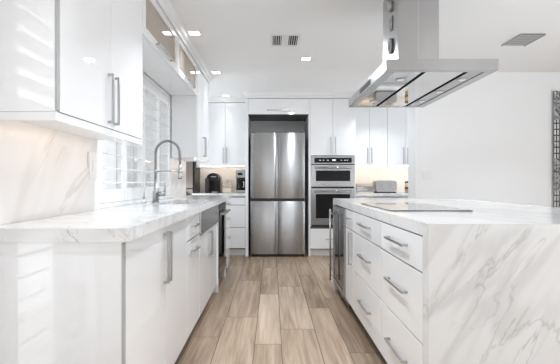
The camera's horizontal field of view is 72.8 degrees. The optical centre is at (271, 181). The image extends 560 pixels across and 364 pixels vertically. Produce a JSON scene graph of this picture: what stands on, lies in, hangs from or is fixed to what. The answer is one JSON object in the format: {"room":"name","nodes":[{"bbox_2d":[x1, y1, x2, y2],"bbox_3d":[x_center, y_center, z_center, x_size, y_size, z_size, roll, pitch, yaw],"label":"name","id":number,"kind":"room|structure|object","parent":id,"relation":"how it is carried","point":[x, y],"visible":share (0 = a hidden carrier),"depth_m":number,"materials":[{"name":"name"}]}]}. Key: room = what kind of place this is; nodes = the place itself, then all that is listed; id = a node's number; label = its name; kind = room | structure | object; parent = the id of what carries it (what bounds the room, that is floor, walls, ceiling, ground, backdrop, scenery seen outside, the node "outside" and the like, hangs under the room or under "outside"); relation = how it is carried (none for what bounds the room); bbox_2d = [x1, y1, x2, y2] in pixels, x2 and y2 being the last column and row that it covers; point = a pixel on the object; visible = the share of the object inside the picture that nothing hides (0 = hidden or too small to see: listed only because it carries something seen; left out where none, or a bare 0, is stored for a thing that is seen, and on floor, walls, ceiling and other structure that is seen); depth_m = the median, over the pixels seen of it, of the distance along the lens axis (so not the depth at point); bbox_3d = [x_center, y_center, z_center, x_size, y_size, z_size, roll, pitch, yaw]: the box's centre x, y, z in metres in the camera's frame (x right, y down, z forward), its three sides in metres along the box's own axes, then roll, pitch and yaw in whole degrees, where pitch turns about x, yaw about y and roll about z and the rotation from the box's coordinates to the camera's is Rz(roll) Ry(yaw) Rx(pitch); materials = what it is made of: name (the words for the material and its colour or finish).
{"room":"kitchen","nodes":[
{"label":"kitchen","id":0,"kind":"room"},
{"bbox_2d":[116,72,171,206],"bbox_3d":[-1.458,-0.105,1.625,0.785,2.370,9.350,0,0,0],"label":"wall","id":1,"kind":"structure","parent":0,"point":[148,144],"depth_m":4.50,"materials":[{"name":"white paint"}]},
{"bbox_2d":[0,121,97,224],"bbox_3d":[-1.055,-0.019,1.767,0.020,0.470,1.024,0,0,0],"label":"backsplash","id":2,"kind":"structure","parent":1,"relation":"attached to","point":[44,172],"depth_m":1.73,"materials":[{"name":"white stone"}]},
{"bbox_2d":[88,152,96,178],"bbox_3d":[-1.039,-0.093,2.206,0.010,0.157,0.112,0,0,0],"label":"wall outlet","id":3,"kind":"object","parent":2,"relation":"attached to","point":[92,157],"visible":1,"depth_m":2.20,"materials":[{"name":"white plastic"}]},
{"bbox_2d":[0,0,142,144],"bbox_3d":[-0.895,-0.716,1.824,0.298,0.988,0.908,0,0,0],"label":"upper cabinet","id":4,"kind":"object","parent":1,"relation":"attached to","point":[75,67],"visible":1,"depth_m":1.51,"materials":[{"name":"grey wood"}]},
{"bbox_2d":[155,0,212,83],"bbox_3d":[-0.873,-1.251,3.041,0.280,0.076,3.342,0,0,0],"label":"trim","id":5,"kind":"structure","parent":4,"relation":"attached to","point":[166,7],"depth_m":3.22,"materials":[{"name":"white wood"}]},
{"bbox_2d":[98,73,170,208],"bbox_3d":[-1.093,-0.364,3.105,0.135,1.059,1.648,0,0,0],"label":"window shutters","id":6,"kind":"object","parent":1,"relation":"in","point":[122,195],"depth_m":3.11,"materials":[{"name":"white wood"}]},
{"bbox_2d":[143,0,176,72],"bbox_3d":[-0.895,-1.053,2.700,0.298,0.314,0.836,0,0,0],"label":"upper cabinet","id":7,"kind":"object","parent":1,"relation":"attached to","point":[159,36],"visible":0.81,"depth_m":2.69,"materials":[{"name":"white paint"}]},
{"bbox_2d":[146,35,196,95],"bbox_3d":[-0.895,-1.053,3.530,0.298,0.314,0.816,0,0,0],"label":"upper cabinet","id":8,"kind":"object","parent":1,"relation":"attached to","point":[183,82],"visible":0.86,"depth_m":3.46,"materials":[{"name":"white paint"}]},
{"bbox_2d":[170,157,185,197],"bbox_3d":[-1.055,-0.019,4.276,0.020,0.470,0.689,0,0,0],"label":"backsplash","id":9,"kind":"structure","parent":1,"relation":"attached to","point":[177,186],"depth_m":4.16,"materials":[{"name":"white stone"}]},
{"bbox_2d":[171,66,208,163],"bbox_3d":[-0.895,-0.716,4.301,0.298,0.988,0.718,0,0,0],"label":"upper cabinet","id":10,"kind":"object","parent":1,"relation":"attached to","point":[189,114],"visible":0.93,"depth_m":3.94,"materials":[{"name":"grey"}]},
{"bbox_2d":[175,250,385,363],"bbox_3d":[1.256,1.130,1.545,6.658,0.100,11.350,0,0,0],"label":"floor","id":11,"kind":"structure","parent":0,"point":[265,309],"depth_m":2.98,"materials":[{"name":"brown wood"}]},
{"bbox_2d":[0,218,186,363],"bbox_3d":[-0.773,0.647,1.879,0.534,0.861,1.013,0,0,0],"label":"base cabinet","id":12,"kind":"object","parent":11,"relation":"on","point":[61,302],"visible":0.91,"depth_m":1.37,"materials":[{"name":"grey"}]},
{"bbox_2d":[0,195,230,241],"bbox_3d":[-0.779,0.191,3.080,0.529,0.050,3.440,0,0,0],"label":"countertop","id":13,"kind":"structure","parent":12,"relation":"on","point":[126,223],"depth_m":1.60,"materials":[{"name":"white stone"}]},
{"bbox_2d":[141,185,153,203],"bbox_3d":[-0.940,0.095,2.862,0.090,0.141,0.056,0,0,-27],"label":"water tap","id":14,"kind":"object","parent":13,"relation":"on","point":[151,187],"visible":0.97,"depth_m":2.85,"materials":[{"name":"silver metal"}]},
{"bbox_2d":[152,140,182,202],"bbox_3d":[-0.833,-0.086,3.020,0.244,0.504,0.060,0,0,0],"label":"faucet","id":15,"kind":"object","parent":13,"relation":"on","point":[155,196],"visible":1,"depth_m":3.01,"materials":[{"name":"grey metal"}]},
{"bbox_2d":[199,205,217,234],"bbox_3d":[-0.721,0.312,3.248,0.398,0.191,0.891,0,0,0],"label":"sink","id":16,"kind":"object","parent":13,"relation":"in","point":[208,218],"visible":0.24,"depth_m":3.08,"materials":[{"name":"grey metal"}]},
{"bbox_2d":[186,161,199,195],"bbox_3d":[-1.431,0.054,5.909,0.538,2.048,0.438,0,0,0],"label":"tall cabinet","id":17,"kind":"object","parent":11,"relation":"on","point":[192,173],"visible":0.2,"depth_m":5.69,"materials":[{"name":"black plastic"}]},
{"bbox_2d":[187,213,200,338],"bbox_3d":[-0.773,0.647,2.594,0.534,0.861,0.411,0,0,0],"label":"base cabinet","id":18,"kind":"object","parent":11,"relation":"on","point":[193,246],"visible":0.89,"depth_m":2.56,"materials":[{"name":"grey"}]},
{"bbox_2d":[199,223,217,316],"bbox_3d":[-0.773,0.648,3.258,0.534,0.860,0.912,0,0,0],"label":"base cabinet","id":19,"kind":"object","parent":11,"relation":"on","point":[208,251],"visible":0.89,"depth_m":3.20,"materials":[{"name":"grey wood"}]},
{"bbox_2d":[218,202,229,285],"bbox_3d":[-0.751,0.641,4.009,0.568,0.838,0.578,0,0,0],"label":"dishwasher","id":20,"kind":"object","parent":11,"relation":"on","point":[222,211],"visible":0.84,"depth_m":3.89,"materials":[{"name":"black metal"}]},
{"bbox_2d":[223,200,230,276],"bbox_3d":[-0.773,0.647,4.546,0.534,0.861,0.488,0,0,0],"label":"base cabinet","id":21,"kind":"object","parent":11,"relation":"on","point":[227,202],"visible":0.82,"depth_m":4.57,"materials":[{"name":"grey wood"}]},
{"bbox_2d":[229,197,244,254],"bbox_3d":[-0.773,0.647,5.798,0.768,0.861,0.614,0,0,0],"label":"base cabinet","id":22,"kind":"object","parent":11,"relation":"on","point":[237,206],"visible":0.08,"depth_m":5.52,"materials":[{"name":"grey wood"}]},
{"bbox_2d":[192,192,244,196],"bbox_3d":[-0.773,0.188,5.804,0.770,0.044,0.609,0,0,0],"label":"countertop","id":23,"kind":"structure","parent":22,"relation":"on","point":[233,194],"depth_m":5.50,"materials":[{"name":"white stone"}]},
{"bbox_2d":[205,173,221,192],"bbox_3d":[-0.896,0.015,5.826,0.222,0.302,0.308,0,0,0],"label":"pod coffee maker","id":24,"kind":"object","parent":23,"relation":"on","point":[213,181],"visible":1,"depth_m":5.78,"materials":[{"name":"black plastic"}]},
{"bbox_2d":[223,179,232,192],"bbox_3d":[-0.680,0.062,5.800,0.150,0.205,0.150,0,0,0],"label":"glass jar","id":25,"kind":"object","parent":23,"relation":"on","point":[225,190],"visible":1,"depth_m":5.73,"materials":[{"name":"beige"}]},
{"bbox_2d":[235,170,244,192],"bbox_3d":[-0.477,-0.007,5.833,0.145,0.344,0.234,0,0,0],"label":"drip coffee maker","id":26,"kind":"object","parent":23,"relation":"on","point":[240,174],"visible":0.8,"depth_m":5.73,"materials":[{"name":"silver metal"}]},
{"bbox_2d":[245,98,309,255],"bbox_3d":[0.083,-0.066,5.800,0.938,2.288,0.657,0,0,0],"label":"surround","id":27,"kind":"object","parent":11,"relation":"on","point":[261,115],"visible":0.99,"depth_m":5.53,"materials":[{"name":"white paint"}]},
{"bbox_2d":[244,92,354,98],"bbox_3d":[0.421,-1.251,5.629,1.658,0.076,0.342,0,0,0],"label":"trim","id":28,"kind":"structure","parent":27,"relation":"attached to","point":[250,95],"depth_m":5.48,"materials":[{"name":"white"}]},
{"bbox_2d":[251,132,304,255],"bbox_3d":[0.084,0.178,5.785,0.782,1.797,0.630,0,0,0],"label":"refrigerator","id":29,"kind":"object","parent":11,"relation":"on","point":[277,159],"visible":1,"depth_m":5.47,"materials":[{"name":"silver metal"}]},
{"bbox_2d":[310,99,354,255],"bbox_3d":[0.881,-0.066,5.800,0.656,2.288,0.657,0,0,0],"label":"oven tower","id":30,"kind":"object","parent":11,"relation":"on","point":[332,121],"visible":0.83,"depth_m":5.50,"materials":[{"name":"white wood"}]},
{"bbox_2d":[311,155,354,226],"bbox_3d":[0.880,0.132,5.759,0.627,1.029,0.663,0,0,0],"label":"wall oven","id":31,"kind":"object","parent":30,"relation":"in","point":[332,176],"visible":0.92,"depth_m":5.49,"materials":[{"name":"silver metal"}]},
{"bbox_2d":[329,205,351,307],"bbox_3d":[0.881,0.644,3.493,0.639,0.832,0.585,0,0,0],"label":"wine cooler","id":32,"kind":"object","parent":11,"relation":"on","point":[339,222],"visible":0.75,"depth_m":3.46,"materials":[{"name":"silver metal"}]},
{"bbox_2d":[344,209,354,309],"bbox_3d":[1.036,0.599,3.043,0.889,0.762,0.301,0,0,0],"label":"base cabinet","id":33,"kind":"object","parent":11,"relation":"on","point":[349,217],"visible":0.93,"depth_m":3.00,"materials":[{"name":"grey wood"}]},
{"bbox_2d":[354,212,382,352],"bbox_3d":[1.036,0.599,2.525,0.889,0.762,0.728,0,0,0],"label":"base cabinet","id":34,"kind":"object","parent":11,"relation":"on","point":[367,230],"visible":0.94,"depth_m":2.44,"materials":[{"name":"grey wood"}]},
{"bbox_2d":[353,310,386,363],"bbox_3d":[1.070,1.030,2.378,0.780,0.096,1.633,0,0,0],"label":"plinth","id":35,"kind":"object","parent":11,"relation":"on","point":[353,310],"visible":0.11,"depth_m":2.60,"materials":[{"name":"black plastic"}]},
{"bbox_2d":[355,196,407,197],"bbox_3d":[1.756,0.647,5.798,1.086,0.861,0.614,0,0,0],"label":"base cabinet","id":36,"kind":"object","parent":11,"relation":"on","point":[355,196],"visible":0.02,"depth_m":5.52,"materials":[{"name":"grey"}]},
{"bbox_2d":[355,192,407,196],"bbox_3d":[1.756,0.188,5.804,1.088,0.044,0.609,0,0,0],"label":"countertop","id":37,"kind":"structure","parent":36,"relation":"on","point":[397,194],"depth_m":5.50,"materials":[{"name":"white stone"}]},
{"bbox_2d":[355,183,373,192],"bbox_3d":[1.403,0.091,5.830,0.265,0.147,0.200,0,0,0],"label":"bread box","id":38,"kind":"object","parent":37,"relation":"on","point":[359,187],"visible":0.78,"depth_m":5.74,"materials":[{"name":"silver wood"}]},
{"bbox_2d":[372,181,396,192],"bbox_3d":[1.725,0.071,5.819,0.320,0.187,0.222,0,0,0],"label":"toaster","id":39,"kind":"object","parent":37,"relation":"on","point":[378,186],"visible":0.94,"depth_m":5.73,"materials":[{"name":"grey metal"}]},
{"bbox_2d":[405,181,407,192],"bbox_3d":[2.080,0.075,5.800,0.104,0.180,0.104,0,0,0],"label":"canister","id":40,"kind":"object","parent":37,"relation":"on","point":[406,182],"visible":0.5,"depth_m":5.77,"materials":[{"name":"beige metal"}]},
{"bbox_2d":[381,222,422,363],"bbox_3d":[1.036,0.599,1.861,0.889,0.762,0.591,0,0,0],"label":"base cabinet","id":41,"kind":"object","parent":11,"relation":"on","point":[402,251],"visible":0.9,"depth_m":1.82,"materials":[{"name":"grey wood"}]},
{"bbox_2d":[333,198,559,363],"bbox_3d":[1.224,0.623,2.675,1.212,0.913,2.350,0,0,0],"label":"countertop","id":42,"kind":"structure","parent":11,"relation":"on","point":[491,271],"depth_m":1.50,"materials":[{"name":"white stone"}]},
{"bbox_2d":[361,203,472,210],"bbox_3d":[0.907,0.163,2.524,0.469,0.006,0.752,0,0,0],"label":"cooktop","id":43,"kind":"object","parent":42,"relation":"in","point":[386,206],"visible":1,"depth_m":2.38,"materials":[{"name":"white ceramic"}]},
{"bbox_2d":[169,0,559,96],"bbox_3d":[1.275,-1.350,1.575,6.450,0.120,9.550,0,0,0],"label":"ceiling","id":44,"kind":"structure","parent":0,"point":[343,39],"depth_m":3.37,"materials":[{"name":"white paint"}]},
{"bbox_2d":[187,30,201,35],"bbox_3d":[-0.672,-1.286,3.280,0.108,0.007,0.108,0,0,0],"label":"recessed light","id":45,"kind":"object","parent":44,"relation":"in","point":[190,32],"visible":1,"depth_m":3.27,"materials":[{"name":"white plastic"}]},
{"bbox_2d":[188,31,199,34],"bbox_3d":[-0.672,-1.287,3.280,0.085,0.005,0.085,0,0,0],"label":"diffuser","id":46,"kind":"object","parent":45,"relation":"attached to","point":[189,32],"depth_m":3.27,"materials":[{"name":"white plastic"}]},
{"bbox_2d":[270,34,300,46],"bbox_3d":[0.119,-1.284,3.453,0.266,0.010,0.305,0,0,0],"label":"ceiling vent","id":47,"kind":"object","parent":44,"relation":"in","point":[276,40],"visible":1,"depth_m":3.44,"materials":[{"name":"grey metal"}]},
{"bbox_2d":[300,57,311,60],"bbox_3d":[0.355,-1.286,3.970,0.108,0.007,0.108,0,0,0],"label":"recessed light","id":48,"kind":"object","parent":44,"relation":"in","point":[302,58],"visible":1,"depth_m":3.96,"materials":[{"name":"white"}]},
{"bbox_2d":[349,0,497,106],"bbox_3d":[0.921,-0.946,2.567,0.607,0.686,1.025,0,0,0],"label":"range hood","id":49,"kind":"object","parent":44,"relation":"attached to","point":[411,73],"visible":1,"depth_m":2.40,"materials":[{"name":"silver metal"}]},
{"bbox_2d":[501,34,545,46],"bbox_3d":[2.270,-1.282,3.440,0.218,0.014,0.280,0,0,0],"label":"ceiling vent","id":50,"kind":"object","parent":44,"relation":"in","point":[524,40],"visible":1,"depth_m":3.42,"materials":[{"name":"grey metal"}]},
{"bbox_2d":[408,72,559,207],"bbox_3d":[2.992,-0.105,4.580,2.616,2.370,0.240,0,0,0],"label":"wall partition","id":51,"kind":"structure","parent":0,"point":[490,139],"depth_m":4.46,"materials":[{"name":"white paint"}]},
{"bbox_2d":[422,169,431,178],"bbox_3d":[1.820,-0.092,4.454,0.110,0.115,0.010,0,0,0],"label":"wall switch","id":52,"kind":"object","parent":51,"relation":"attached to","point":[426,173],"visible":1,"depth_m":4.45,"materials":[{"name":"white plastic"}]},
{"bbox_2d":[553,91,559,206],"bbox_3d":[3.692,-0.385,4.426,0.839,1.384,0.020,0,0,0],"label":"wall art","id":53,"kind":"object","parent":51,"relation":"attached to","point":[556,94],"visible":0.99,"depth_m":4.43,"materials":[{"name":"grey glass"}]},
{"bbox_3d":[1.275,-0.105,6.206,6.250,2.370,0.149,0,0,0],"label":"wall","id":54,"kind":"structure","parent":0,"visible":0},
{"bbox_2d":[196,103,244,167],"bbox_3d":[-0.773,-0.715,5.940,0.770,0.990,0.338,0,0,0],"label":"upper cabinet","id":55,"kind":"object","parent":54,"relation":"attached to","point":[226,120],"visible":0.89,"depth_m":5.80,"materials":[{"name":"grey wood"}]},
{"bbox_2d":[209,97,244,102],"bbox_3d":[-0.770,-1.251,5.794,0.769,0.076,0.072,0,0,0],"label":"trim","id":56,"kind":"structure","parent":55,"relation":"attached to","point":[211,99],"depth_m":5.78,"materials":[{"name":"white"}]},
{"bbox_2d":[200,168,244,191],"bbox_3d":[-0.773,-0.019,6.120,0.770,0.470,0.020,0,0,0],"label":"backsplash","id":57,"kind":"structure","parent":54,"relation":"attached to","point":[225,173],"depth_m":6.11,"materials":[{"name":"white stone"}]},
{"bbox_2d":[355,107,386,167],"bbox_3d":[1.488,-0.715,5.940,0.551,0.990,0.338,0,0,0],"label":"upper cabinet","id":58,"kind":"object","parent":54,"relation":"attached to","point":[370,122],"visible":0.81,"depth_m":5.80,"materials":[{"name":"grey wood"}]},
{"bbox_2d":[355,168,407,191],"bbox_3d":[1.806,-0.019,6.120,1.188,0.470,0.020,0,0,0],"label":"backsplash","id":59,"kind":"structure","parent":54,"relation":"attached to","point":[362,175],"depth_m":6.11,"materials":[{"name":"white stone"}]},
{"bbox_2d":[387,107,407,167],"bbox_3d":[2.038,-0.715,5.940,0.545,0.990,0.338,0,0,0],"label":"upper cabinet","id":60,"kind":"object","parent":54,"relation":"attached to","point":[397,117],"visible":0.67,"depth_m":5.80,"materials":[{"name":"grey wood"}]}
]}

